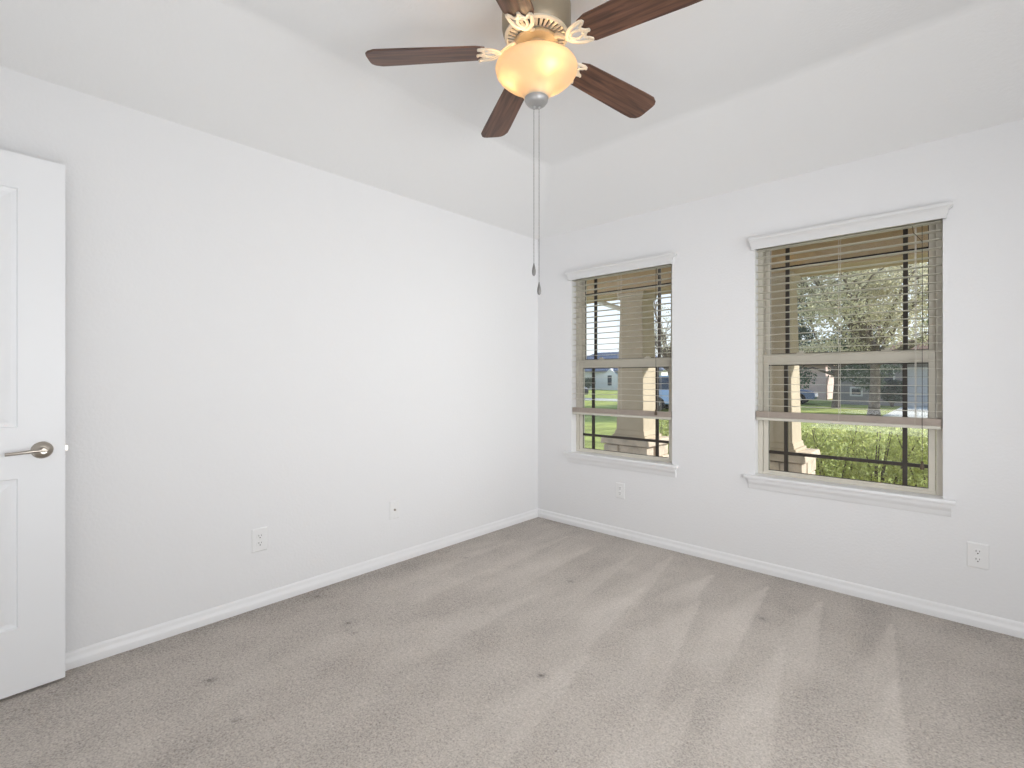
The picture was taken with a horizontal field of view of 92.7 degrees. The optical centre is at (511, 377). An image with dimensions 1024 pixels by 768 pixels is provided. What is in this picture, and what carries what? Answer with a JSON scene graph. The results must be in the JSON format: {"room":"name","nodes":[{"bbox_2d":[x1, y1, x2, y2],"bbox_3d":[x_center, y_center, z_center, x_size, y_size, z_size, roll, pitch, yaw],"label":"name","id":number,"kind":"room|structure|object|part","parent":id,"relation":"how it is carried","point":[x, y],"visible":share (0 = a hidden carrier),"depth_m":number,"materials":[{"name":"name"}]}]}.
{"room":"empty bedroom","nodes":[
{"label":"empty bedroom","id":0,"kind":"room"},
{"bbox_2d":[0,66,537,652],"bbox_3d":[-1.167,-0.169,2.894,0.120,2.820,3.980,0,0,43],"label":"wall","id":1,"kind":"structure","parent":0,"point":[255,338],"depth_m":2.60,"materials":[{"name":"paint"}]},
{"bbox_2d":[252,526,267,552],"bbox_3d":[-1.346,0.863,2.606,0.009,0.124,0.080,0,0,43],"label":"wall outlet","id":2,"kind":"object","parent":1,"relation":"attached to","point":[259,535],"visible":1,"depth_m":2.60,"materials":[{"name":"plastic"}]},
{"bbox_2d":[257,540,263,545],"bbox_3d":[-1.344,0.882,2.605,0.004,0.028,0.034,0,0,43],"label":"receptacle","id":3,"kind":"object","parent":2,"relation":"attached to","point":[259,542],"depth_m":2.60,"materials":[{"name":"plastic"}]},
{"bbox_2d":[257,533,263,538],"bbox_3d":[-1.344,0.844,2.605,0.004,0.028,0.034,0,0,43],"label":"receptacle","id":4,"kind":"object","parent":2,"relation":"attached to","point":[259,535],"depth_m":2.60,"materials":[{"name":"plastic"}]},
{"bbox_2d":[65,508,537,670],"bbox_3d":[-1.077,1.186,2.891,0.016,0.070,3.860,0,0,43],"label":"baseboard","id":5,"kind":"structure","parent":1,"relation":"attached to","point":[82,656],"depth_m":2.60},
{"bbox_2d":[390,500,398,519],"bbox_3d":[-0.772,0.869,3.220,0.017,0.120,0.072,0,0,43],"label":"cable plate","id":6,"kind":"object","parent":1,"relation":"attached to","point":[394,505],"visible":1,"depth_m":3.22,"materials":[{"name":"plastic"}]},
{"bbox_2d":[0,517,1023,767],"bbox_3d":[0.293,1.221,1.622,3.750,0.002,3.860,0,0,43],"label":"floor","id":7,"kind":"structure","parent":0,"point":[538,642],"depth_m":1.98,"materials":[{"name":"beige carpet"}]},
{"bbox_2d":[0,0,1023,238],"bbox_3d":[0.293,-1.364,1.622,3.750,0.290,3.860,0,0,43],"label":"ceiling","id":8,"kind":"structure","parent":0,"point":[746,93],"depth_m":2.35,"materials":[{"name":"paint"}]},
{"bbox_2d":[365,0,702,294],"bbox_3d":[0.131,-0.916,1.895,1.250,1.185,1.268,0,0,43],"label":"ceiling fan","id":9,"kind":"object","parent":8,"relation":"hanging from","point":[535,65],"visible":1,"depth_m":1.85,"materials":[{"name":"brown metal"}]},
{"bbox_3d":[-0.334,-1.260,1.910,0.460,0.007,0.144,-2,12,1],"label":"blade","id":10,"kind":"part","parent":9,"relation":"part of","materials":[{"name":"brown wood"}]},
{"bbox_3d":[-0.033,-1.260,2.315,0.144,0.007,0.460,-13,1,-17],"label":"blade","id":11,"kind":"part","parent":9,"relation":"part of","materials":[{"name":"brown wood"}]},
{"bbox_3d":[-0.042,-1.260,1.498,0.144,0.007,0.460,13,6,18],"label":"blade","id":12,"kind":"part","parent":9,"relation":"part of","materials":[{"name":"brown wood"}]},
{"bbox_3d":[0.085,-0.755,1.905,0.003,0.618,0.003,0,0,43],"label":"pull chain","id":13,"kind":"part","parent":9,"relation":"part of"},
{"bbox_2d":[504,13,566,45],"bbox_3d":[0.095,-1.320,1.905,0.249,0.022,0.249,0,0,43],"label":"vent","id":14,"kind":"object","parent":9,"relation":"attached to","point":[548,26],"depth_m":1.84,"materials":[{"name":"beige metal"}]},
{"bbox_3d":[0.095,-1.151,1.905,0.320,0.124,0.320,0,0,43],"label":"lamp shade","id":15,"kind":"part","parent":9,"relation":"part of","materials":[{"name":"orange glass"}]},
{"bbox_3d":[0.446,-1.260,2.154,0.460,0.007,0.144,3,-14,-35],"label":"blade","id":16,"kind":"part","parent":9,"relation":"part of","materials":[{"name":"brown wood"}]},
{"bbox_3d":[0.440,-1.260,1.649,0.460,0.007,0.144,3,-10,37],"label":"blade","id":17,"kind":"part","parent":9,"relation":"part of","materials":[{"name":"brown wood"}]},
{"bbox_2d":[538,119,1023,622],"bbox_3d":[1.656,-0.169,3.093,3.990,2.820,0.150,0,0,43],"label":"wall","id":18,"kind":"structure","parent":0,"point":[709,503],"depth_m":2.90,"materials":[{"name":"paint"}]},
{"bbox_2d":[616,482,624,498],"bbox_3d":[0.831,0.865,3.749,0.074,0.118,0.009,0,0,43],"label":"wall outlet","id":19,"kind":"object","parent":18,"relation":"attached to","point":[620,487],"visible":1,"depth_m":3.74,"materials":[{"name":"plastic"}]},
{"bbox_2d":[563,264,678,476],"bbox_3d":[0.853,-0.084,3.812,0.981,1.570,0.187,0,0,43],"label":"window","id":20,"kind":"structure","parent":18,"relation":"in","point":[657,465],"depth_m":3.82,"materials":[{"name":"beige plastic"}]},
{"bbox_2d":[565,252,676,419],"bbox_3d":[0.823,-0.288,3.761,0.936,1.175,0.118,0,0,43],"label":"window blind","id":21,"kind":"object","parent":20,"relation":"attached to","point":[663,259],"visible":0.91,"depth_m":3.76,"materials":[{"name":"paint"}]},
{"bbox_3d":[0.837,0.290,3.791,0.864,0.017,0.052,0,0,43],"label":"rail","id":22,"kind":"part","parent":21,"relation":"part of","materials":[{"name":"beige plastic"}]},
{"bbox_3d":[0.876,0.226,3.833,0.816,0.749,0.040,0,0,43],"label":"sash","id":23,"kind":"part","parent":20,"relation":"part of","materials":[{"name":"beige plastic"}]},
{"bbox_3d":[0.901,-0.484,3.860,0.816,0.734,0.026,0,0,43],"label":"sash","id":24,"kind":"part","parent":20,"relation":"part of","materials":[{"name":"clear glass"}]},
{"bbox_2d":[538,508,1023,638],"bbox_3d":[1.599,1.186,3.032,3.750,0.070,0.016,0,0,43],"label":"baseboard","id":25,"kind":"structure","parent":18,"relation":"attached to","point":[956,614],"depth_m":2.86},
{"bbox_2d":[744,218,955,516],"bbox_3d":[1.905,-0.084,2.837,1.000,1.570,0.187,0,0,43],"label":"window","id":26,"kind":"structure","parent":18,"relation":"in","point":[929,500],"depth_m":2.71,"materials":[{"name":"beige plastic"}]},
{"bbox_3d":[1.928,0.226,2.858,0.835,0.749,0.040,0,0,43],"label":"sash","id":27,"kind":"part","parent":26,"relation":"part of","materials":[{"name":"beige plastic"}]},
{"bbox_2d":[748,201,952,469],"bbox_3d":[1.875,-0.200,2.786,0.955,1.353,0.118,0,0,43],"label":"window blind","id":28,"kind":"object","parent":26,"relation":"attached to","point":[937,211],"visible":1,"depth_m":2.75,"materials":[{"name":"paint"}]},
{"bbox_3d":[1.889,0.257,2.816,0.883,0.017,0.052,0,0,43],"label":"rail","id":29,"kind":"part","parent":28,"relation":"part of","materials":[{"name":"beige plastic"}]},
{"bbox_3d":[2.138,-0.180,2.544,0.003,1.227,0.005,0,0,43],"label":"lift cord","id":30,"kind":"part","parent":28,"relation":"part of","materials":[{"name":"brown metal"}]},
{"bbox_3d":[1.953,-0.484,2.885,0.835,0.734,0.026,0,0,43],"label":"sash","id":31,"kind":"part","parent":26,"relation":"part of","materials":[{"name":"clear glass"}]},
{"bbox_2d":[967,541,988,569],"bbox_3d":[2.288,0.873,2.399,0.080,0.124,0.009,0,0,43],"label":"wall outlet","id":32,"kind":"object","parent":18,"relation":"attached to","point":[977,553],"visible":1,"depth_m":2.40,"materials":[{"name":"plastic"}]},
{"bbox_2d":[973,557,982,562],"bbox_3d":[2.287,0.892,2.397,0.034,0.028,0.004,0,0,43],"label":"receptacle","id":33,"kind":"object","parent":32,"relation":"attached to","point":[975,559],"depth_m":2.40,"materials":[{"name":"plastic"}]},
{"bbox_2d":[973,549,982,554],"bbox_3d":[2.287,0.854,2.397,0.034,0.028,0.004,0,0,43],"label":"receptacle","id":34,"kind":"object","parent":32,"relation":"attached to","point":[975,551],"depth_m":2.40,"materials":[{"name":"plastic"}]},
{"label":"outside","id":35,"kind":"structure","parent":0,"visible":0},
{"bbox_2d":[585,389,927,486],"bbox_3d":[34.509,1.821,56.018,160.000,0.500,117.550,0,0,43],"label":"lawn","id":36,"kind":"structure","parent":35,"point":[604,425],"depth_m":19.42,"materials":[{"name":"green plant"}]},
{"bbox_2d":[585,378,595,387],"bbox_3d":[9.875,0.724,64.215,2.215,1.759,2.209,0,0,43],"label":"bush","id":37,"kind":"object","parent":36,"relation":"on","point":[588,381],"visible":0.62,"depth_m":63.67,"materials":[{"name":"green plant"}]},
{"bbox_2d":[585,352,667,389],"bbox_3d":[15.124,-1.079,69.305,18.400,5.300,11.310,0,0,43],"label":"house","id":38,"kind":"structure","parent":36,"relation":"on","point":[608,383],"depth_m":65.30,"materials":[{"name":"white"}]},
{"bbox_3d":[12.776,0.321,63.828,0.620,1.320,0.025,0,0,43],"label":"pane","id":39,"kind":"part","parent":38,"relation":"part of","materials":[{"name":"grey glass"}]},
{"bbox_2d":[654,300,670,375],"bbox_3d":[11.988,-2.369,36.274,5.926,8.101,6.950,0,0,43],"label":"tree","id":40,"kind":"object","parent":36,"relation":"on","point":[664,350],"visible":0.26,"depth_m":35.89,"materials":[{"name":"green plant"}]},
{"bbox_2d":[659,376,668,410],"bbox_3d":[8.576,0.729,23.441,4.342,1.685,1.810,0,0,32],"label":"car","id":41,"kind":"object","parent":36,"relation":"on","point":[664,398],"visible":0.16,"depth_m":23.31,"materials":[{"name":"paint"}]},
{"bbox_2d":[659,419,927,487],"bbox_3d":[3.970,1.002,5.955,5.600,1.187,1.244,0,0,43],"label":"hedge","id":42,"kind":"object","parent":36,"relation":"on","point":[857,469],"visible":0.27,"depth_m":5.61,"materials":[{"name":"green plant"}]},
{"bbox_2d":[800,389,817,403],"bbox_3d":[16.542,0.859,30.507,4.262,1.425,1.810,0,0,37],"label":"car","id":43,"kind":"object","parent":36,"relation":"on","point":[804,394],"visible":0.19,"depth_m":28.85,"materials":[{"name":"paint"}]},
{"bbox_2d":[799,346,834,399],"bbox_3d":[22.462,-0.529,40.957,8.900,4.200,8.920,0,0,43],"label":"house","id":44,"kind":"structure","parent":36,"relation":"on","point":[824,383],"depth_m":35.74,"materials":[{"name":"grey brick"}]},
{"bbox_2d":[797,277,901,407],"bbox_3d":[17.000,-1.843,25.586,5.538,7.046,4.917,0,0,35],"label":"tree","id":45,"kind":"object","parent":36,"relation":"on","point":[834,373],"visible":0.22,"depth_m":25.48,"materials":[{"name":"green plant"}]},
{"bbox_2d":[797,262,927,415],"bbox_3d":[14.143,-2.247,18.927,8.630,7.855,6.876,0,0,43],"label":"tree","id":46,"kind":"object","parent":36,"relation":"on","point":[875,379],"visible":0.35,"depth_m":18.52,"materials":[{"name":"green plant"}]},
{"bbox_2d":[839,337,927,406],"bbox_3d":[26.796,-0.479,28.420,12.700,4.100,9.420,0,0,43],"label":"house","id":47,"kind":"structure","parent":36,"relation":"on","point":[850,392],"depth_m":27.51,"materials":[{"name":"grey"}]},
{"bbox_3d":[20.234,0.796,28.696,0.440,0.370,0.025,0,0,43],"label":"pane","id":48,"kind":"part","parent":47,"relation":"part of","materials":[{"name":"grey glass"}]},
{"bbox_3d":[21.188,0.121,27.812,0.820,1.320,0.025,0,0,43],"label":"pane","id":49,"kind":"part","parent":47,"relation":"part of","materials":[{"name":"grey glass"}]},
{"bbox_2d":[880,379,901,406],"bbox_3d":[20.677,0.822,26.526,1.314,1.553,1.325,0,0,43],"label":"bush","id":50,"kind":"object","parent":36,"relation":"on","point":[887,389],"visible":0.84,"depth_m":26.31,"materials":[{"name":"green plant"}]},
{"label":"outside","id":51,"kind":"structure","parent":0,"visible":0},
{"bbox_2d":[585,398,616,400],"bbox_3d":[-16.810,1.601,56.912,83.500,0.100,3.000,0,0,43],"label":"street","id":52,"kind":"structure","parent":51,"point":[603,399],"depth_m":35.22,"materials":[{"name":"concrete"}]},
{"bbox_3d":[-1.060,-0.169,0.163,3.750,2.820,0.120,0,0,43],"label":"wall","id":53,"kind":"structure","parent":0,"visible":0},
{"bbox_2d":[0,149,67,698],"bbox_3d":[-2.062,0.174,1.700,0.148,2.068,0.767,0,0,41],"label":"door","id":54,"kind":"structure","parent":53,"relation":"in","point":[33,447],"depth_m":1.90,"materials":[{"name":"paint"}]},
{"bbox_3d":[-1.846,0.283,1.856,0.022,0.020,0.116,0,0,41],"label":"lever","id":55,"kind":"part","parent":54,"relation":"part of","materials":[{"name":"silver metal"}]},
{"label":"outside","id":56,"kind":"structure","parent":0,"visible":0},
{"bbox_2d":[883,406,927,417],"bbox_3d":[20.334,1.596,21.742,5.200,0.100,9.900,0,0,43],"label":"driveway","id":57,"kind":"structure","parent":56,"point":[920,414],"depth_m":21.88,"materials":[{"name":"concrete"}]},
{"bbox_2d":[917,283,927,325],"bbox_3d":[19.801,-1.896,19.494,6.005,7.150,5.785,0,0,43],"label":"tree","id":58,"kind":"object","parent":57,"relation":"on","point":[917,283],"visible":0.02,"depth_m":21.79,"materials":[{"name":"green plant"}]},
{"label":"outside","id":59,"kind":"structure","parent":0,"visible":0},
{"bbox_3d":[2.763,1.551,3.737,9.500,0.500,2.300,0,0,43],"label":"floor","id":60,"kind":"structure","parent":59,"visible":0},
{"bbox_2d":[601,291,668,456],"bbox_3d":[1.494,0.151,5.833,0.630,2.299,0.630,0,0,43],"label":"porch column","id":61,"kind":"structure","parent":60,"relation":"on","point":[644,428],"depth_m":5.69,"materials":[{"name":"paint"}]},
{"bbox_3d":[1.494,0.656,5.833,0.423,0.090,0.423,0,0,43],"label":"moulding","id":62,"kind":"part","parent":61,"relation":"part of","materials":[{"name":"paint"}]},
{"bbox_2d":[587,225,927,303],"bbox_3d":[3.533,-1.189,3.611,10.200,0.380,3.159,0,0,43],"label":"porch roof","id":63,"kind":"structure","parent":61,"relation":"on","point":[899,257],"depth_m":4.41,"materials":[{"name":"paint"}]},
{"bbox_2d":[597,301,619,310],"bbox_3d":[1.384,0.011,6.596,0.754,2.520,0.064,0,0,43],"label":"downspout","id":64,"kind":"object","parent":63,"relation":"attached to","point":[613,306],"visible":0.08,"depth_m":6.62,"materials":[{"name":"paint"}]},
{"bbox_2d":[770,271,820,473],"bbox_3d":[2.606,0.151,4.803,0.630,2.299,0.630,0,0,43],"label":"porch column","id":65,"kind":"structure","parent":60,"relation":"on","point":[800,464],"depth_m":4.64,"materials":[{"name":"paint"}]},
{"bbox_3d":[2.606,0.656,4.803,0.423,0.090,0.423,0,0,43],"label":"moulding","id":66,"kind":"part","parent":65,"relation":"part of","materials":[{"name":"paint"}]}
]}

